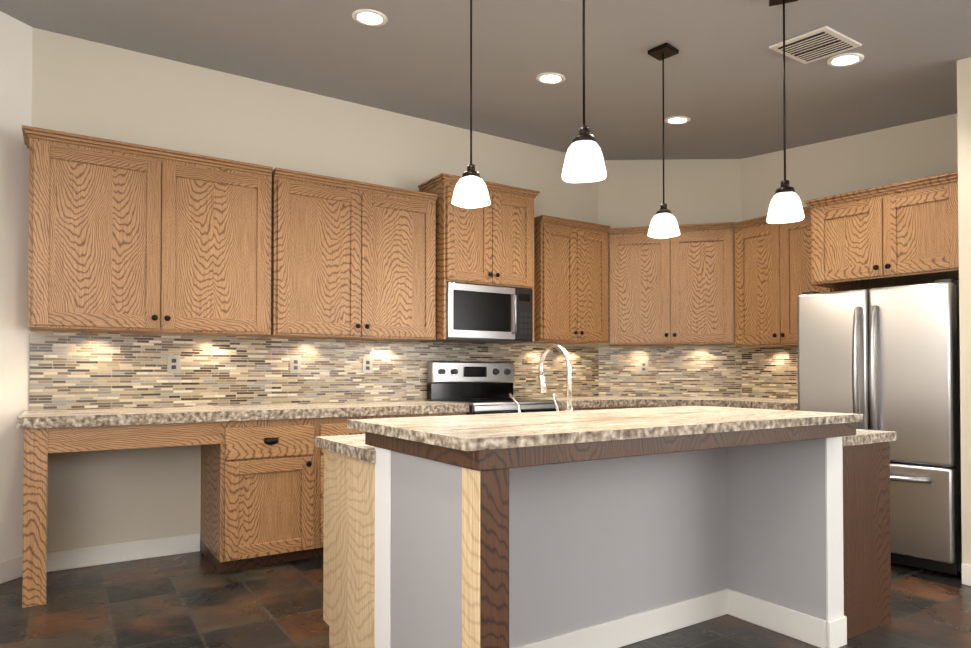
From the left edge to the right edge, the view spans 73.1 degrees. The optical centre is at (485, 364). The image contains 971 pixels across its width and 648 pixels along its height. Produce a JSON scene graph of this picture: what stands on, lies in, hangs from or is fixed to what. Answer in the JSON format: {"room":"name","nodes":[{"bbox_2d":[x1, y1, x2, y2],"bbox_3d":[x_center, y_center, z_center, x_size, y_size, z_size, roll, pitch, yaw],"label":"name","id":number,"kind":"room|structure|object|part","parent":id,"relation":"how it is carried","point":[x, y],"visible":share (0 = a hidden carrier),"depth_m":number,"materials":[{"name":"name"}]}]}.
{"room":"kitchen","nodes":[
{"label":"kitchen","id":0,"kind":"room"},
{"bbox_2d":[0,11,32,562],"bbox_3d":[-2.770,-0.447,2.905,0.140,3.200,1.556,0,-1,12],"label":"wall","id":1,"kind":"structure","parent":0,"point":[15,75],"depth_m":3.55,"materials":[{"name":"white paint"}]},
{"bbox_2d":[0,556,22,583],"bbox_3d":[-2.695,1.098,2.867,0.012,0.110,1.556,0,-1,12],"label":"baseboard","id":2,"kind":"structure","parent":1,"relation":"attached to","point":[11,569],"depth_m":3.52,"materials":[{"name":"white"}]},
{"bbox_2d":[29,28,597,551],"bbox_3d":[-0.796,-0.419,4.853,4.230,3.200,0.140,1,-1,-33],"label":"wall","id":3,"kind":"structure","parent":0,"point":[127,96],"depth_m":4.10,"materials":[{"name":"beige paint"}]},
{"bbox_2d":[47,533,199,571],"bbox_3d":[-2.148,1.112,3.869,0.862,0.110,0.012,1,-1,-33],"label":"baseboard","id":4,"kind":"structure","parent":3,"relation":"attached to","point":[99,555],"depth_m":3.86,"materials":[{"name":"white"}]},
{"bbox_2d":[26,126,272,336],"bbox_3d":[-1.924,-0.694,3.848,1.234,1.017,0.333,1,-1,-33],"label":"upper cabinet","id":5,"kind":"object","parent":3,"relation":"attached to","point":[124,237],"depth_m":3.67,"materials":[{"name":"brown wood"}]},
{"bbox_2d":[29,331,598,410],"bbox_3d":[-0.756,-0.153,4.784,4.222,0.854,0.010,1,-1,-33],"label":"backsplash","id":6,"kind":"structure","parent":3,"relation":"attached to","point":[81,370],"depth_m":4.28,"materials":[{"name":"tile"}]},
{"bbox_2d":[167,354,179,372],"bbox_3d":[-1.915,-0.001,4.027,0.074,0.116,0.007,1,-1,-33],"label":"electrical outlet","id":7,"kind":"object","parent":6,"relation":"attached to","point":[173,363],"visible":1,"depth_m":4.03,"materials":[{"name":"grey plastic"}]},
{"bbox_2d":[290,356,300,372],"bbox_3d":[-1.284,0.005,4.432,0.074,0.116,0.007,1,-1,-33],"label":"electrical outlet","id":8,"kind":"object","parent":6,"relation":"attached to","point":[295,364],"visible":1,"depth_m":4.43,"materials":[{"name":"grey plastic"}]},
{"bbox_2d":[363,357,372,372],"bbox_3d":[-0.847,0.009,4.714,0.074,0.116,0.007,1,-1,-33],"label":"electrical outlet","id":9,"kind":"object","parent":6,"relation":"attached to","point":[367,364],"visible":1,"depth_m":4.71,"materials":[{"name":"grey plastic"}]},
{"bbox_2d":[261,168,437,341],"bbox_3d":[-0.903,-0.693,4.484,1.139,1.033,0.368,1,-1,-33],"label":"upper cabinet","id":10,"kind":"object","parent":3,"relation":"attached to","point":[352,260],"visible":0.96,"depth_m":4.32,"materials":[{"name":"brown wood"}]},
{"bbox_2d":[418,173,539,288],"bbox_3d":[-0.048,-0.959,4.993,0.864,0.755,0.443,1,-1,-33],"label":"upper cabinet","id":11,"kind":"object","parent":3,"relation":"attached to","point":[492,244],"visible":0.88,"depth_m":4.81,"materials":[{"name":"brown wood"}]},
{"bbox_2d":[428,281,533,343],"bbox_3d":[-0.060,-0.376,5.003,0.800,0.412,0.376,1,-1,-33],"label":"upper cabinet","id":12,"kind":"object","parent":3,"relation":"attached to","point":[440,310],"visible":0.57,"depth_m":4.67,"materials":[{"name":"brown wood"}]},
{"bbox_2d":[423,282,532,343],"bbox_3d":[-0.044,-0.375,4.980,0.748,0.409,0.432,1,-1,-33],"label":"over-the-range microwave","id":13,"kind":"object","parent":12,"relation":"attached to","point":[487,314],"visible":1,"depth_m":4.82,"materials":[{"name":"grey metal"}]},
{"bbox_2d":[530,215,609,343],"bbox_3d":[0.671,-0.678,5.497,0.720,0.993,0.368,1,-1,-33],"label":"upper cabinet","id":14,"kind":"object","parent":3,"relation":"attached to","point":[570,281],"visible":0.88,"depth_m":5.34,"materials":[{"name":"brown wood"}]},
{"bbox_2d":[0,551,970,647],"bbox_3d":[2.249,1.171,2.009,9.100,0.060,8.500,1,-1,-33],"label":"floor","id":15,"kind":"structure","parent":0,"point":[191,600],"depth_m":3.04,"materials":[{"name":"tile"}]},
{"bbox_2d":[198,418,315,572],"bbox_3d":[-1.391,0.745,3.992,0.534,0.848,0.633,1,-1,-33],"label":"base cabinet","id":16,"kind":"object","parent":15,"relation":"on","point":[258,492],"depth_m":3.73,"materials":[{"name":"brown wood"}]},
{"bbox_2d":[17,401,468,428],"bbox_3d":[-1.331,0.292,4.029,2.492,0.055,0.645,1,-1,-33],"label":"countertop","id":17,"kind":"structure","parent":16,"relation":"on","point":[80,418],"depth_m":3.66,"materials":[{"name":"stone"}]},
{"bbox_2d":[311,415,389,557],"bbox_3d":[-0.960,0.748,4.257,0.473,0.849,0.653,1,-1,-33],"label":"base cabinet","id":18,"kind":"object","parent":15,"relation":"on","point":[331,426],"visible":0.23,"depth_m":3.90,"materials":[{"name":"brown wood"}]},
{"bbox_2d":[390,412,466,417],"bbox_3d":[-0.517,0.752,4.533,0.566,0.849,0.668,1,-1,-33],"label":"base cabinet","id":19,"kind":"object","parent":15,"relation":"on","point":[425,415],"depth_m":4.29,"materials":[{"name":"brown wood"}]},
{"bbox_2d":[427,361,559,414],"bbox_3d":[0.070,0.579,4.852,0.748,1.205,0.738,1,-1,-33],"label":"range","id":20,"kind":"object","parent":15,"relation":"on","point":[488,386],"visible":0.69,"depth_m":4.99,"materials":[{"name":"grey metal"}]},
{"bbox_2d":[560,407,619,410],"bbox_3d":[0.644,0.763,5.280,0.668,0.849,0.668,1,-1,-33],"label":"base cabinet","id":21,"kind":"object","parent":15,"relation":"on","point":[594,408],"depth_m":5.08,"materials":[{"name":"brown wood"}]},
{"bbox_2d":[315,406,895,647],"bbox_3d":[0.578,0.677,2.775,2.310,0.950,1.285,1,-1,-33],"label":"kitchen island","id":22,"kind":"object","parent":15,"relation":"on","point":[625,542],"depth_m":2.56,"materials":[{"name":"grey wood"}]},
{"bbox_2d":[509,344,572,412],"bbox_3d":[0.219,0.104,2.997,0.324,0.401,0.252,1,-1,-33],"label":"faucet","id":23,"kind":"object","parent":22,"relation":"on","point":[541,376],"visible":0.58,"depth_m":2.99,"materials":[{"name":"silver metal"}]},
{"bbox_3d":[0.578,0.272,2.781,2.310,0.140,1.285,1,-1,-33],"label":"kitchen island top","id":24,"kind":"part","parent":22,"relation":"part of","materials":[{"name":"beige stone"}]},
{"bbox_2d":[620,406,653,408],"bbox_3d":[1.746,0.763,5.274,1.176,0.849,1.870,1,-1,-33],"label":"base cabinet","id":25,"kind":"object","parent":15,"relation":"on","point":[623,407],"depth_m":5.25,"materials":[{"name":"brown wood"}]},
{"bbox_2d":[529,396,797,410],"bbox_3d":[1.465,0.307,5.098,1.848,0.055,1.873,1,-1,-33],"label":"countertop","id":26,"kind":"structure","parent":25,"relation":"on","point":[735,402],"depth_m":5.12,"materials":[{"name":"stone"}]},
{"bbox_2d":[797,279,961,574],"bbox_3d":[2.518,0.355,4.072,0.908,1.630,0.825,1,-1,-41],"label":"refrigerator","id":27,"kind":"object","parent":15,"relation":"on","point":[884,359],"visible":0.77,"depth_m":3.69,"materials":[{"name":"grey metal"}]},
{"bbox_2d":[0,0,970,159],"bbox_3d":[2.271,-1.618,2.015,9.300,0.150,9.200,1,4,-33],"label":"ceiling","id":28,"kind":"structure","parent":0,"point":[723,79],"depth_m":3.77,"materials":[{"name":"grey paint"}]},
{"bbox_2d":[352,9,387,25],"bbox_3d":[-0.590,-1.763,3.341,0.180,0.008,0.180,1,4,-33],"label":"recessed light","id":29,"kind":"object","parent":28,"relation":"in","point":[369,17],"visible":1,"depth_m":3.33,"materials":[{"name":"white"}]},
{"bbox_2d":[452,0,490,207],"bbox_3d":[-0.063,-1.204,2.874,0.151,1.003,0.151,-1,-1,37],"label":"pendant light","id":30,"kind":"object","parent":28,"relation":"hanging from","point":[470,190],"visible":1,"depth_m":2.85,"materials":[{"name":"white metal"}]},
{"bbox_2d":[536,73,564,83],"bbox_3d":[0.401,-1.758,4.037,0.180,0.008,0.180,1,4,-33],"label":"recessed light","id":31,"kind":"object","parent":28,"relation":"in","point":[550,78],"visible":1,"depth_m":4.03,"materials":[{"name":"white"}]},
{"bbox_2d":[562,0,606,182],"bbox_3d":[0.337,-1.145,2.251,0.151,1.003,0.151,0,-1,9],"label":"pendant light","id":32,"kind":"object","parent":28,"relation":"hanging from","point":[584,161],"visible":1,"depth_m":2.21,"materials":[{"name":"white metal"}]},
{"bbox_2d":[648,43,679,237],"bbox_3d":[0.959,-1.195,3.532,0.151,1.003,0.151,1,-1,-43],"label":"pendant light","id":33,"kind":"object","parent":28,"relation":"hanging from","point":[663,223],"visible":1,"depth_m":3.51,"materials":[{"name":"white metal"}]},
{"bbox_2d":[664,116,689,123],"bbox_3d":[1.380,-1.752,4.715,0.180,0.008,0.180,1,4,-33],"label":"recessed light","id":34,"kind":"object","parent":28,"relation":"in","point":[677,120],"visible":1,"depth_m":4.71,"materials":[{"name":"white"}]},
{"bbox_2d":[766,0,804,222],"bbox_3d":[1.313,-1.136,2.879,0.151,1.003,0.151,0,-1,22],"label":"pendant light","id":35,"kind":"object","parent":28,"relation":"hanging from","point":[785,206],"visible":1,"depth_m":2.86,"materials":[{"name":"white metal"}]},
{"bbox_2d":[769,26,861,63],"bbox_3d":[1.711,-1.649,3.404,0.330,0.014,0.310,1,4,-33],"label":"ceiling vent","id":36,"kind":"object","parent":28,"relation":"in","point":[817,44],"visible":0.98,"depth_m":3.38,"materials":[{"name":"white metal"}]},
{"bbox_2d":[827,53,863,66],"bbox_3d":[1.955,-1.650,3.561,0.180,0.007,0.180,1,4,-33],"label":"recessed light","id":37,"kind":"object","parent":28,"relation":"in","point":[844,59],"visible":1,"depth_m":3.55,"materials":[{"name":"white"}]},
{"bbox_2d":[598,159,740,396],"bbox_3d":[1.632,-0.405,5.867,1.224,3.200,0.140,0,-1,13],"label":"wall","id":38,"kind":"structure","parent":0,"point":[696,191],"depth_m":5.81,"materials":[{"name":"beige paint"}]},
{"bbox_2d":[599,346,741,396],"bbox_3d":[1.615,0.066,5.786,1.216,0.444,0.010,0,-1,13],"label":"backsplash","id":39,"kind":"structure","parent":38,"relation":"attached to","point":[694,371],"depth_m":5.77,"materials":[{"name":"tile"}]},
{"bbox_2d":[639,360,647,372],"bbox_3d":[1.407,0.025,5.826,0.074,0.116,0.007,0,-1,13],"label":"electrical outlet","id":40,"kind":"object","parent":39,"relation":"attached to","point":[643,366],"visible":1,"depth_m":5.83,"materials":[{"name":"grey plastic"}]},
{"bbox_2d":[608,222,735,345],"bbox_3d":[1.577,-0.663,5.620,1.030,0.990,0.368,0,-1,13],"label":"upper cabinet","id":41,"kind":"object","parent":38,"relation":"attached to","point":[678,290],"visible":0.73,"depth_m":5.47,"materials":[{"name":"brown wood"}]},
{"bbox_2d":[741,113,957,398],"bbox_3d":[2.809,-0.419,4.859,0.140,3.200,1.990,1,-1,-33],"label":"wall","id":42,"kind":"structure","parent":0,"point":[899,153],"depth_m":4.87,"materials":[{"name":"beige paint"}]},
{"bbox_2d":[742,347,797,398],"bbox_3d":[2.477,0.071,5.227,0.010,0.419,0.989,1,-1,-33],"label":"backsplash","id":43,"kind":"structure","parent":42,"relation":"attached to","point":[770,372],"depth_m":5.41,"materials":[{"name":"tile"}]},
{"bbox_2d":[733,206,838,346],"bbox_3d":[2.368,-0.648,5.075,0.368,1.005,0.815,1,-1,-33],"label":"upper cabinet","id":44,"kind":"object","parent":42,"relation":"attached to","point":[773,271],"visible":0.69,"depth_m":5.07,"materials":[{"name":"brown wood"}]},
{"bbox_2d":[804,171,958,290],"bbox_3d":[2.631,-0.808,4.207,0.618,0.560,0.897,1,-1,-41],"label":"upper cabinet","id":45,"kind":"object","parent":42,"relation":"attached to","point":[899,234],"visible":0.94,"depth_m":4.01,"materials":[{"name":"brown wood"}]},
{"bbox_2d":[957,57,970,564],"bbox_3d":[3.961,-0.426,4.334,3.330,3.200,0.140,1,-1,-33],"label":"wall","id":46,"kind":"structure","parent":0,"point":[964,135],"depth_m":3.47,"materials":[{"name":"beige paint"}]},
{"bbox_2d":[961,563,970,585],"bbox_3d":[2.555,1.106,3.408,0.012,0.110,0.136,1,-1,-33],"label":"baseboard","id":47,"kind":"structure","parent":46,"relation":"attached to","point":[966,574],"depth_m":3.44,"materials":[{"name":"white"}]}
]}

